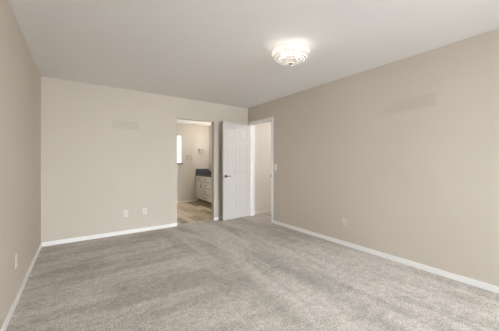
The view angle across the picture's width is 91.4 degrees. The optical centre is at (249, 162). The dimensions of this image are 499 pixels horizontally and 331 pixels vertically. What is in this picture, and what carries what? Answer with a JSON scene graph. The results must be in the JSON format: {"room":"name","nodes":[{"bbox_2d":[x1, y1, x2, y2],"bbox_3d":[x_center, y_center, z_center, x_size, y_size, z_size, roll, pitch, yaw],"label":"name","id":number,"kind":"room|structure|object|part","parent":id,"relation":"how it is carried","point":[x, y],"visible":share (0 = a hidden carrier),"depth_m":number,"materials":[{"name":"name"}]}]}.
{"room":"empty bedroom","nodes":[
{"label":"empty bedroom","id":0,"kind":"room"},
{"bbox_2d":[0,0,40,328],"bbox_3d":[-0.883,-0.013,0.394,0.115,2.440,7.691,0,0,-35],"label":"wall","id":1,"kind":"structure","parent":0,"point":[20,77],"depth_m":2.11,"materials":[{"name":"beige paint"}]},
{"bbox_2d":[15,253,17,268],"bbox_3d":[-2.000,0.845,2.090,0.009,0.115,0.070,0,0,-35],"label":"wall outlet","id":2,"kind":"object","parent":1,"relation":"attached to","point":[16,255],"visible":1,"depth_m":2.08,"materials":[{"name":"white plastic"}]},
{"bbox_2d":[0,242,41,330],"bbox_3d":[-0.831,1.176,0.431,0.012,0.062,7.461,0,0,-35],"label":"baseboard","id":3,"kind":"structure","parent":1,"relation":"attached to","point":[10,313],"depth_m":2.14,"materials":[{"name":"white wood"}]},
{"bbox_2d":[41,76,247,241],"bbox_3d":[-1.494,-0.013,4.595,3.718,2.440,0.115,0,0,-35],"label":"wall","id":4,"kind":"structure","parent":0,"point":[106,151],"depth_m":4.00,"materials":[{"name":"beige paint"}]},
{"bbox_2d":[42,223,176,246],"bbox_3d":[-2.169,1.176,4.043,1.955,0.062,0.012,0,0,-35],"label":"baseboard","id":5,"kind":"structure","parent":4,"relation":"attached to","point":[49,243],"depth_m":3.92,"materials":[{"name":"white wood"}]},
{"bbox_2d":[123,210,127,216],"bbox_3d":[-2.085,0.862,4.104,0.070,0.115,0.009,0,0,-35],"label":"wall outlet","id":6,"kind":"object","parent":4,"relation":"attached to","point":[125,212],"visible":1,"depth_m":4.10,"materials":[{"name":"white plastic"}]},
{"bbox_2d":[177,123,208,200],"bbox_3d":[-2.265,0.022,7.194,2.270,2.370,0.115,0,0,-35],"label":"wall","id":7,"kind":"structure","parent":0,"point":[193,137],"depth_m":7.45,"materials":[{"name":"beige paint"}]},
{"bbox_2d":[177,135,182,163],"bbox_3d":[-2.246,-0.373,7.163,0.545,0.860,0.112,0,0,-35],"label":"window","id":8,"kind":"structure","parent":7,"relation":"in","point":[177,135],"depth_m":7.32,"materials":[{"name":"white"}]},
{"bbox_3d":[-2.267,-0.388,7.192,0.505,0.830,0.040,0,0,-35],"label":"frame","id":9,"kind":"part","parent":8,"relation":"part of","materials":[{"name":"white"}]},
{"bbox_2d":[177,200,195,202],"bbox_3d":[-2.409,1.182,7.015,1.830,0.050,0.012,0,0,-35],"label":"baseboard","id":10,"kind":"structure","parent":7,"relation":"attached to","point":[187,200],"depth_m":7.36,"materials":[{"name":"white wood"}]},
{"bbox_2d":[177,119,210,125],"bbox_3d":[-1.559,-1.203,6.190,2.500,0.080,2.569,0,0,-35],"label":"ceiling","id":11,"kind":"structure","parent":0,"point":[178,120],"depth_m":7.10,"materials":[{"name":"white paint"}]},
{"bbox_2d":[209,126,210,170],"bbox_3d":[-1.559,0.022,6.190,2.500,2.370,2.569,0,0,-35],"label":"wall","id":12,"kind":"structure","parent":0,"point":[209,126],"depth_m":7.76,"materials":[{"name":"beige paint"}]},
{"bbox_2d":[196,169,210,173],"bbox_3d":[-0.974,0.287,6.943,0.444,0.170,1.779,0,0,-35],"label":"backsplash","id":13,"kind":"structure","parent":12,"relation":"attached to","point":[198,171],"depth_m":7.65,"materials":[{"name":"stone"}]},
{"bbox_2d":[210,136,210,165],"bbox_3d":[-0.789,-0.360,7.055,0.013,0.965,1.550,0,0,-35],"label":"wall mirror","id":14,"kind":"object","parent":12,"relation":"attached to","point":[210,136],"visible":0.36,"depth_m":7.68,"materials":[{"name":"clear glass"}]},
{"bbox_2d":[6,201,498,330],"bbox_3d":[0.608,1.232,3.013,5.568,0.050,10.260,0,0,-35],"label":"floor","id":15,"kind":"structure","parent":0,"point":[247,273],"depth_m":2.35,"materials":[{"name":"beige carpet"}]},
{"bbox_2d":[196,176,210,204],"bbox_3d":[-0.986,0.807,6.936,0.469,0.800,1.774,0,0,-35],"label":"vanity cabinet","id":16,"kind":"object","parent":15,"relation":"on","point":[203,184],"visible":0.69,"depth_m":7.11,"materials":[{"name":"white wood"}]},
{"bbox_3d":[-1.519,0.832,7.367,0.019,0.532,0.442,0,0,-35],"label":"door","id":17,"kind":"part","parent":16,"relation":"part of","materials":[{"name":"white paint"}]},
{"bbox_2d":[195,169,210,176],"bbox_3d":[-0.978,0.304,6.940,0.454,0.205,1.779,0,0,-35],"label":"countertop","id":18,"kind":"structure","parent":16,"relation":"on","point":[199,172],"depth_m":7.59,"materials":[{"name":"stone"}]},
{"bbox_3d":[-1.243,1.020,6.974,0.019,0.157,0.482,0,0,-35],"label":"drawer","id":19,"kind":"part","parent":16,"relation":"part of","materials":[{"name":"white paint"}]},
{"bbox_3d":[-1.243,0.845,6.974,0.019,0.157,0.482,0,0,-35],"label":"drawer","id":20,"kind":"part","parent":16,"relation":"part of","materials":[{"name":"white paint"}]},
{"bbox_3d":[-1.243,0.669,6.974,0.019,0.157,0.482,0,0,-35],"label":"drawer","id":21,"kind":"part","parent":16,"relation":"part of","materials":[{"name":"white paint"}]},
{"bbox_3d":[-1.243,0.494,6.974,0.019,0.157,0.482,0,0,-35],"label":"drawer","id":22,"kind":"part","parent":16,"relation":"part of","materials":[{"name":"white paint"}]},
{"bbox_2d":[8,0,498,107],"bbox_3d":[0.631,-1.273,1.425,3.778,0.080,7.636,0,0,-35],"label":"ceiling","id":23,"kind":"structure","parent":0,"point":[213,51],"depth_m":2.38,"materials":[{"name":"paint"}]},
{"bbox_2d":[272,43,309,65],"bbox_3d":[0.439,-1.131,2.601,0.420,0.205,0.420,0,0,-35],"label":"ceiling lamp","id":24,"kind":"object","parent":23,"relation":"attached to","point":[290,47],"visible":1,"depth_m":2.55,"materials":[{"name":"white glass"}]},
{"bbox_2d":[255,122,270,210],"bbox_3d":[1.368,-0.013,5.265,1.735,2.440,2.070,0,0,-35],"label":"wall","id":25,"kind":"structure","parent":0,"point":[262,131],"depth_m":5.78,"materials":[{"name":"paint"}]},
{"bbox_2d":[255,209,270,214],"bbox_3d":[0.741,1.167,6.057,1.620,0.080,0.012,0,0,-35],"label":"baseboard","id":26,"kind":"structure","parent":25,"relation":"attached to","point":[266,210],"depth_m":5.75,"materials":[{"name":"white wood"}]},
{"bbox_2d":[248,28,498,286],"bbox_3d":[2.191,-0.013,2.486,0.115,2.440,7.576,0,0,-35],"label":"wall","id":27,"kind":"structure","parent":0,"point":[405,151],"depth_m":2.89,"materials":[{"name":"beige paint"}]},
{"bbox_2d":[249,117,272,222],"bbox_3d":[0.274,0.151,5.205,0.153,2.111,0.842,0,0,-35],"label":"door frame","id":28,"kind":"structure","parent":27,"relation":"attached to","point":[266,120],"depth_m":5.47,"materials":[{"name":"white wood"}]},
{"bbox_2d":[222,121,250,220],"bbox_3d":[-0.269,0.173,5.190,0.774,2.023,0.153,0,0,-44],"label":"door","id":29,"kind":"structure","parent":28,"relation":"attached to","point":[236,168],"depth_m":5.15,"materials":[{"name":"white paint"}]},
{"bbox_3d":[-0.375,-0.593,5.068,0.206,0.222,0.004,0,0,-44],"label":"panel","id":30,"kind":"part","parent":29,"relation":"part of","materials":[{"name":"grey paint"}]},
{"bbox_3d":[-0.375,-0.063,5.068,0.206,0.582,0.004,0,0,-44],"label":"panel","id":31,"kind":"part","parent":29,"relation":"part of","materials":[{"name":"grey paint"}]},
{"bbox_3d":[-0.375,0.692,5.068,0.206,0.602,0.004,0,0,-44],"label":"panel","id":32,"kind":"part","parent":29,"relation":"part of","materials":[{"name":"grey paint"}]},
{"bbox_3d":[-0.145,-0.593,5.288,0.206,0.222,0.004,0,0,-44],"label":"panel","id":33,"kind":"part","parent":29,"relation":"part of","materials":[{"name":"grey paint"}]},
{"bbox_3d":[-0.145,-0.063,5.288,0.206,0.582,0.004,0,0,-44],"label":"panel","id":34,"kind":"part","parent":29,"relation":"part of","materials":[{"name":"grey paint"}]},
{"bbox_3d":[-0.145,0.692,5.288,0.206,0.602,0.004,0,0,-44],"label":"panel","id":35,"kind":"part","parent":29,"relation":"part of","materials":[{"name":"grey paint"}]},
{"bbox_2d":[342,218,346,226],"bbox_3d":[1.377,0.872,3.536,0.009,0.115,0.070,0,0,-35],"label":"wall outlet","id":36,"kind":"object","parent":27,"relation":"attached to","point":[344,221],"visible":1,"depth_m":3.53,"materials":[{"name":"white plastic"}]},
{"bbox_2d":[273,220,498,293],"bbox_3d":[2.360,1.176,2.135,0.012,0.062,6.578,0,0,-35],"label":"baseboard","id":37,"kind":"structure","parent":27,"relation":"attached to","point":[482,285],"depth_m":2.87,"materials":[{"name":"white wood"}]}
]}

